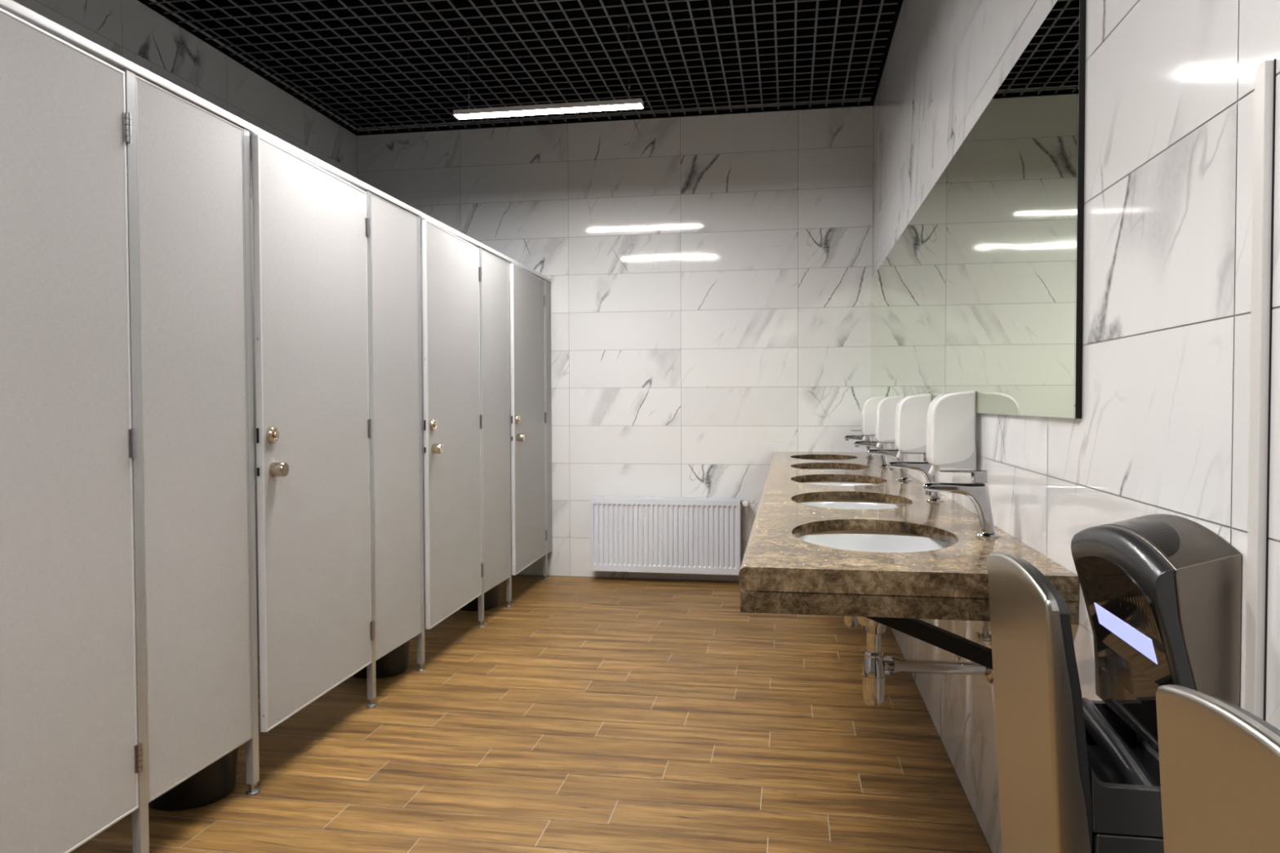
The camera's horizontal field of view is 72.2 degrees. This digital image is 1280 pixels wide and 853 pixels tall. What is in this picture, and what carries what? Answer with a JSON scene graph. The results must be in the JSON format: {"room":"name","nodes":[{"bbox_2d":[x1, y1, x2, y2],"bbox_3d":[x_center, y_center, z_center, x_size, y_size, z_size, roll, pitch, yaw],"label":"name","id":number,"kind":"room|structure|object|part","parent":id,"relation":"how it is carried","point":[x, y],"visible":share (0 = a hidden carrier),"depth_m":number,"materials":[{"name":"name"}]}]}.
{"room":"public restroom","nodes":[
{"label":"public restroom","id":0,"kind":"room"},
{"bbox_2d":[12,0,356,197],"bbox_3d":[-2.610,-0.422,2.203,0.001,3.060,7.890,0,2,10],"label":"wall","id":1,"kind":"structure","parent":0,"point":[130,29],"depth_m":4.45,"materials":[{"name":"white tile"}]},
{"bbox_2d":[137,0,902,135],"bbox_3d":[-0.910,-2.062,1.869,3.498,0.333,7.930,0,2,10],"label":"ceiling","id":2,"kind":"structure","parent":0,"point":[368,63],"depth_m":5.09,"materials":[{"name":"black metal"}]},
{"bbox_2d":[453,19,644,119],"bbox_3d":[-0.457,-1.764,4.322,0.950,0.425,0.076,0,2,10],"label":"lamp","id":3,"kind":"object","parent":2,"relation":"hanging from","point":[629,104],"visible":1,"depth_m":4.31,"materials":[{"name":"white"}]},
{"bbox_2d":[454,103,643,119],"bbox_3d":[-0.456,-1.556,4.327,0.944,0.005,0.070,0,2,10],"label":"diffuser","id":4,"kind":"object","parent":3,"relation":"attached to","point":[552,108],"depth_m":4.32,"materials":[{"name":"white plastic"}]},
{"bbox_2d":[70,574,991,852],"bbox_3d":[-0.900,1.111,1.954,3.458,0.001,7.890,0,2,10],"label":"floor","id":5,"kind":"structure","parent":0,"point":[584,714],"depth_m":2.95,"materials":[{"name":"brown wood"}]},
{"bbox_2d":[0,8,252,852],"bbox_3d":[-1.900,0.128,2.086,1.432,1.962,1.220,0,2,10],"label":"stall","id":6,"kind":"object","parent":5,"relation":"on","point":[126,650],"visible":1,"depth_m":2.05,"materials":[{"name":"grey laminate"}]},
{"bbox_3d":[-1.287,0.052,1.767,0.019,1.775,0.712,0,2,8],"label":"door","id":7,"kind":"part","parent":6,"relation":"part of","materials":[{"name":"grey laminate"}]},
{"bbox_3d":[-1.287,0.052,1.767,0.021,1.779,0.714,0,2,8],"label":"edge trim","id":8,"kind":"part","parent":6,"relation":"part of","materials":[{"name":"white metal"}]},
{"bbox_3d":[-1.236,0.110,2.143,0.024,1.932,0.028,0,2,10],"label":"post","id":9,"kind":"part","parent":6,"relation":"part of","materials":[{"name":"metal"}]},
{"bbox_3d":[-1.196,0.035,2.366,0.019,1.790,0.428,0,2,10],"label":"edge trim","id":10,"kind":"part","parent":6,"relation":"part of","materials":[{"name":"laminate"}]},
{"bbox_3d":[-1.196,0.034,2.366,0.017,1.787,0.428,0,2,10],"label":"fixed panel","id":11,"kind":"part","parent":6,"relation":"part of","materials":[{"name":"grey laminate"}]},
{"bbox_2d":[0,0,551,282],"bbox_3d":[-0.989,-0.908,3.588,0.032,0.022,4.589,0,2,10],"label":"header rail","id":12,"kind":"object","parent":6,"relation":"on","point":[11,6],"visible":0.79,"depth_m":2.35,"materials":[{"name":"white metal"}]},
{"bbox_2d":[148,746,238,810],"bbox_3d":[-1.338,0.945,2.612,0.298,0.298,0.298,0,2,10],"label":"waste bin","id":13,"kind":"object","parent":5,"relation":"on","point":[216,780],"visible":0.11,"depth_m":2.52,"materials":[{"name":"black plastic"}]},
{"bbox_2d":[242,128,422,795],"bbox_3d":[-1.696,0.096,3.283,1.432,1.962,1.220,0,2,10],"label":"stall","id":14,"kind":"object","parent":5,"relation":"on","point":[331,264],"visible":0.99,"depth_m":2.99,"materials":[{"name":"grey laminate"}]},
{"bbox_3d":[-1.159,0.097,2.594,0.024,1.932,0.030,0,2,10],"label":"post","id":15,"kind":"part","parent":14,"relation":"part of","materials":[{"name":"metal"}]},
{"bbox_3d":[-1.096,0.130,2.665,0.040,0.045,0.045,0,2,8],"label":"door knob","id":16,"kind":"part","parent":14,"relation":"part of","materials":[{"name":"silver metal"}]},
{"bbox_3d":[-1.084,0.020,2.965,0.021,1.779,0.714,0,2,8],"label":"edge trim","id":17,"kind":"part","parent":14,"relation":"part of","materials":[{"name":"white laminate"}]},
{"bbox_3d":[-1.084,0.020,2.965,0.019,1.775,0.712,0,2,8],"label":"door","id":18,"kind":"part","parent":14,"relation":"part of","materials":[{"name":"grey laminate"}]},
{"bbox_3d":[-1.032,0.077,3.340,0.024,1.932,0.028,0,2,10],"label":"post","id":19,"kind":"part","parent":14,"relation":"part of","materials":[{"name":"metal"}]},
{"bbox_3d":[-0.992,0.001,3.563,0.017,1.787,0.428,0,2,10],"label":"fixed panel","id":20,"kind":"part","parent":14,"relation":"part of","materials":[{"name":"grey laminate"}]},
{"bbox_3d":[-0.992,0.002,3.563,0.019,1.790,0.428,0,2,10],"label":"edge trim","id":21,"kind":"part","parent":14,"relation":"part of","materials":[{"name":"laminate"}]},
{"bbox_2d":[353,640,409,678],"bbox_3d":[-1.134,0.912,3.810,0.298,0.298,0.298,0,2,10],"label":"waste bin","id":22,"kind":"object","parent":5,"relation":"on","point":[395,662],"visible":0.2,"depth_m":3.72,"materials":[{"name":"black plastic"}]},
{"bbox_2d":[416,215,509,671],"bbox_3d":[-1.493,0.063,4.481,1.432,1.962,1.220,0,2,10],"label":"stall","id":23,"kind":"object","parent":5,"relation":"on","point":[463,286],"visible":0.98,"depth_m":4.25,"materials":[{"name":"grey laminate"}]},
{"bbox_3d":[-0.956,0.065,3.792,0.024,1.932,0.030,0,2,10],"label":"post","id":24,"kind":"part","parent":23,"relation":"part of","materials":[{"name":"metal"}]},
{"bbox_3d":[-0.892,0.098,3.863,0.040,0.045,0.045,0,2,8],"label":"door knob","id":25,"kind":"part","parent":23,"relation":"part of","materials":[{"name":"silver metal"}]},
{"bbox_3d":[-0.880,-0.013,4.162,0.021,1.779,0.714,0,2,8],"label":"edge trim","id":26,"kind":"part","parent":23,"relation":"part of","materials":[{"name":"white laminate"}]},
{"bbox_3d":[-0.880,-0.013,4.162,0.019,1.775,0.712,0,2,8],"label":"door","id":27,"kind":"part","parent":23,"relation":"part of","materials":[{"name":"grey laminate"}]},
{"bbox_3d":[-0.829,0.044,4.537,0.024,1.932,0.028,0,2,10],"label":"post","id":28,"kind":"part","parent":23,"relation":"part of","materials":[{"name":"metal"}]},
{"bbox_3d":[-0.789,-0.031,4.760,0.017,1.787,0.428,0,2,10],"label":"fixed panel","id":29,"kind":"part","parent":23,"relation":"part of","materials":[{"name":"grey laminate"}]},
{"bbox_3d":[-0.789,-0.031,4.761,0.019,1.790,0.428,0,2,10],"label":"edge trim","id":30,"kind":"part","parent":23,"relation":"part of","materials":[{"name":"laminate"}]},
{"bbox_2d":[459,583,499,611],"bbox_3d":[-0.931,0.879,5.007,0.298,0.298,0.298,0,2,10],"label":"waste bin","id":31,"kind":"object","parent":5,"relation":"on","point":[491,596],"visible":0.11,"depth_m":4.92,"materials":[{"name":"black plastic"}]},
{"bbox_2d":[505,261,552,607],"bbox_3d":[-1.315,0.034,5.530,1.432,1.962,0.920,0,2,10],"label":"stall","id":32,"kind":"object","parent":5,"relation":"on","point":[529,296],"visible":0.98,"depth_m":5.35,"materials":[{"name":"grey laminate"}]},
{"bbox_3d":[-0.752,0.032,4.989,0.024,1.932,0.030,0,2,10],"label":"post","id":33,"kind":"part","parent":32,"relation":"part of","materials":[{"name":"metal"}]},
{"bbox_3d":[-0.689,0.065,5.060,0.040,0.045,0.045,0,2,8],"label":"door knob","id":34,"kind":"part","parent":32,"relation":"part of","materials":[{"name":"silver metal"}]},
{"bbox_3d":[-0.677,-0.046,5.360,0.021,1.779,0.714,0,2,8],"label":"edge trim","id":35,"kind":"part","parent":32,"relation":"part of","materials":[{"name":"white laminate"}]},
{"bbox_3d":[-0.677,-0.046,5.360,0.019,1.775,0.712,0,2,8],"label":"door","id":36,"kind":"part","parent":32,"relation":"part of","materials":[{"name":"grey laminate"}]},
{"bbox_3d":[-0.626,0.011,5.735,0.024,1.932,0.028,0,2,10],"label":"post","id":37,"kind":"part","parent":32,"relation":"part of","materials":[{"name":"metal"}]},
{"bbox_3d":[-0.611,-0.060,5.810,0.017,1.787,0.128,0,2,10],"label":"fixed panel","id":38,"kind":"part","parent":32,"relation":"part of","materials":[{"name":"grey laminate"}]},
{"bbox_3d":[-0.611,-0.060,5.810,0.019,1.790,0.128,0,2,10],"label":"edge trim","id":39,"kind":"part","parent":32,"relation":"part of","materials":[{"name":"laminate"}]},
{"bbox_2d":[356,97,873,581],"bbox_3d":[-0.244,-0.526,5.801,3.458,3.060,0.001,0,2,10],"label":"wall","id":40,"kind":"structure","parent":0,"point":[711,276],"depth_m":5.71,"materials":[{"name":"white tile"}]},
{"bbox_2d":[590,495,749,575],"bbox_3d":[0.191,0.701,5.685,1.032,0.480,0.147,0,2,10],"label":"radiator","id":41,"kind":"object","parent":40,"relation":"attached to","point":[628,534],"visible":0.98,"depth_m":5.64,"materials":[{"name":"white metal"}]},
{"bbox_2d":[591,495,740,500],"bbox_3d":[0.164,0.466,5.686,0.968,0.010,0.086,0,2,10],"label":"grille","id":42,"kind":"object","parent":41,"relation":"attached to","point":[593,498],"depth_m":5.67,"materials":[{"name":"white metal"}]},
{"bbox_2d":[871,0,1279,852],"bbox_3d":[0.800,-0.417,1.623,0.001,3.060,7.890,0,2,10],"label":"wall","id":43,"kind":"structure","parent":0,"point":[1162,428],"depth_m":1.36,"materials":[{"name":"white tile"}]},
{"bbox_2d":[844,616,858,626],"bbox_3d":[0.850,0.535,2.914,0.449,0.224,0.092,-1,2,-23],"label":"trap","id":44,"kind":"object","parent":43,"relation":"attached to","point":[851,621],"visible":0.09,"depth_m":2.83,"materials":[{"name":"silver metal"}]},
{"bbox_2d":[862,396,885,440],"bbox_3d":[1.251,-0.041,4.697,0.117,0.238,0.111,0,2,10],"label":"soap dispenser","id":45,"kind":"object","parent":43,"relation":"attached to","point":[868,409],"visible":0.7,"depth_m":4.65,"materials":[{"name":"white plastic"}]},
{"bbox_2d":[875,395,904,448],"bbox_3d":[1.125,-0.020,3.953,0.117,0.238,0.111,0,2,10],"label":"soap dispenser","id":46,"kind":"object","parent":43,"relation":"attached to","point":[885,420],"visible":0.74,"depth_m":3.90,"materials":[{"name":"white plastic"}]},
{"bbox_2d":[738,451,1079,624],"bbox_3d":[0.826,0.259,3.606,0.610,0.088,4.009,0,2,10],"label":"countertop","id":47,"kind":"structure","parent":43,"relation":"attached to","point":[780,572],"depth_m":1.79,"materials":[{"name":"brown stone"}]},
{"bbox_2d":[804,468,854,470],"bbox_3d":[1.058,0.285,5.057,0.569,0.158,0.407,0,2,10],"label":"washbasin","id":48,"kind":"object","parent":47,"relation":"in","point":[805,468],"visible":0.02,"depth_m":4.87,"materials":[{"name":"white ceramic"}]},
{"bbox_2d":[806,469,866,483],"bbox_3d":[0.933,0.305,4.318,0.569,0.158,0.407,0,2,10],"label":"washbasin","id":49,"kind":"object","parent":47,"relation":"in","point":[813,469],"visible":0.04,"depth_m":4.13,"materials":[{"name":"white ceramic"}]},
{"bbox_2d":[802,482,889,503],"bbox_3d":[0.807,0.326,3.579,0.569,0.158,0.407,0,2,10],"label":"washbasin","id":50,"kind":"object","parent":47,"relation":"in","point":[817,483],"visible":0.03,"depth_m":3.73,"materials":[{"name":"white ceramic"}]},
{"bbox_2d":[844,430,875,457],"bbox_3d":[1.256,0.099,5.018,0.174,0.154,0.054,0,2,10],"label":"faucet","id":51,"kind":"object","parent":47,"relation":"on","point":[847,437],"visible":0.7,"depth_m":5.00,"materials":[{"name":"silver metal"}]},
{"bbox_2d":[799,502,924,537],"bbox_3d":[0.682,0.346,2.839,0.569,0.158,0.407,0,2,10],"label":"washbasin","id":52,"kind":"object","parent":47,"relation":"in","point":[845,505],"visible":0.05,"depth_m":3.00,"materials":[{"name":"white ceramic"}]},
{"bbox_2d":[853,435,888,466],"bbox_3d":[1.131,0.119,4.279,0.174,0.154,0.054,0,2,10],"label":"faucet","id":53,"kind":"object","parent":47,"relation":"on","point":[871,443],"visible":0.72,"depth_m":4.26,"materials":[{"name":"silver metal"}]},
{"bbox_2d":[797,533,951,552],"bbox_3d":[0.556,0.366,2.100,0.569,0.158,0.407,0,2,10],"label":"washbasin","id":54,"kind":"object","parent":47,"relation":"in","point":[877,543],"visible":0.1,"depth_m":2.28,"materials":[{"name":"white ceramic"}]},
{"bbox_2d":[866,441,911,480],"bbox_3d":[1.005,0.139,3.540,0.174,0.154,0.054,0,2,10],"label":"faucet","id":55,"kind":"object","parent":47,"relation":"on","point":[891,452],"visible":0.83,"depth_m":3.52,"materials":[{"name":"silver metal"}]},
{"bbox_3d":[1.008,0.076,3.538,0.106,0.029,0.033,0,2,10],"label":"lever","id":56,"kind":"part","parent":55,"relation":"part of","materials":[{"name":"silver metal"}]},
{"bbox_2d":[887,452,944,502],"bbox_3d":[0.880,0.159,2.801,0.174,0.154,0.054,0,2,10],"label":"faucet","id":57,"kind":"object","parent":47,"relation":"on","point":[924,468],"visible":0.74,"depth_m":2.78,"materials":[{"name":"silver metal"}]},
{"bbox_3d":[0.883,0.096,2.798,0.106,0.029,0.033,0,2,10],"label":"lever","id":58,"kind":"part","parent":57,"relation":"part of","materials":[{"name":"silver metal"}]},
{"bbox_2d":[921,469,999,537],"bbox_3d":[0.754,0.179,2.061,0.174,0.154,0.054,0,2,10],"label":"faucet","id":59,"kind":"object","parent":47,"relation":"on","point":[976,491],"visible":1,"depth_m":2.04,"materials":[{"name":"silver metal"}]},
{"bbox_3d":[0.757,0.117,2.059,0.106,0.029,0.033,0,2,10],"label":"lever","id":60,"kind":"part","parent":59,"relation":"part of","materials":[{"name":"silver metal"}]},
{"bbox_2d":[894,393,931,458],"bbox_3d":[0.998,0.000,3.209,0.117,0.238,0.111,0,2,10],"label":"soap dispenser","id":61,"kind":"object","parent":43,"relation":"attached to","point":[911,411],"visible":0.88,"depth_m":3.16,"materials":[{"name":"white plastic"}]},
{"bbox_2d":[856,616,993,706],"bbox_3d":[0.725,0.555,2.175,0.449,0.224,0.092,-1,2,-23],"label":"trap","id":62,"kind":"object","parent":43,"relation":"attached to","point":[875,668],"visible":0.84,"depth_m":2.10,"materials":[{"name":"silver metal"}]},
{"bbox_2d":[862,649,884,706],"bbox_3d":[0.561,0.604,2.106,0.054,0.129,0.054,0,2,10],"label":"cup","id":63,"kind":"object","parent":62,"relation":"on","point":[873,668],"depth_m":2.09,"materials":[{"name":"silver metal"}]},
{"bbox_2d":[866,617,992,669],"bbox_3d":[0.602,0.440,1.787,0.440,0.260,0.060,0,2,10],"label":"bracket","id":64,"kind":"object","parent":43,"relation":"attached to","point":[981,655],"visible":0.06,"depth_m":1.77,"materials":[{"name":"black metal"}]},
{"bbox_2d":[926,391,976,475],"bbox_3d":[0.872,0.020,2.465,0.117,0.238,0.111,0,2,10],"label":"soap dispenser","id":65,"kind":"object","parent":43,"relation":"attached to","point":[951,416],"visible":1,"depth_m":2.41,"materials":[{"name":"white plastic"}]},
{"bbox_2d":[870,0,1085,418],"bbox_3d":[1.119,-0.467,3.534,0.010,0.797,4.010,0,2,10],"label":"wall mirror","id":66,"kind":"object","parent":43,"relation":"attached to","point":[981,291],"visible":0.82,"depth_m":2.08,"materials":[{"name":"clear glass"}]},
{"bbox_2d":[975,621,991,646],"bbox_3d":[0.884,0.454,2.250,0.040,0.224,0.057,0,2,10],"label":"angle valve","id":67,"kind":"object","parent":43,"relation":"attached to","point":[984,637],"visible":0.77,"depth_m":2.25,"materials":[{"name":"silver metal"}]},
{"bbox_3d":[0.873,0.544,2.261,0.014,0.024,0.023,0,2,10],"label":"handle","id":68,"kind":"part","parent":67,"relation":"part of","materials":[{"name":"silver metal"}]},
{"bbox_2d":[986,514,1241,852],"bbox_3d":[0.614,0.463,1.188,0.216,0.686,0.328,0,2,10],"label":"dryer","id":69,"kind":"object","parent":43,"relation":"attached to","point":[1162,593],"visible":0.96,"depth_m":1.09,"materials":[{"name":"silver metal"}]},
{"bbox_2d":[1085,736,1160,786],"bbox_3d":[0.642,0.457,1.186,0.161,0.044,0.293,0,2,10],"label":"drip tray","id":70,"kind":"object","parent":69,"relation":"on","point":[1121,759],"depth_m":1.19,"materials":[{"name":"grey plastic"}]},
{"bbox_3d":[0.649,0.294,1.180,0.040,0.228,0.276,0,2,10],"label":"smoked panel","id":71,"kind":"part","parent":69,"relation":"part of","materials":[{"name":"black plastic"}]},
{"bbox_2d":[1155,684,1279,852],"bbox_3d":[0.509,0.480,0.567,0.216,0.686,0.328,0,2,10],"label":"dryer","id":72,"kind":"object","parent":43,"relation":"attached to","point":[1220,761],"visible":1,"depth_m":0.63,"materials":[{"name":"grey plastic"}]},
{"bbox_2d":[1244,58,1275,720],"bbox_3d":[0.684,0.367,0.977,0.010,1.527,0.024,0,2,10],"label":"trim","id":73,"kind":"structure","parent":43,"relation":"attached to","point":[1265,72],"depth_m":0.96,"materials":[{"name":"white paint"}]}
]}

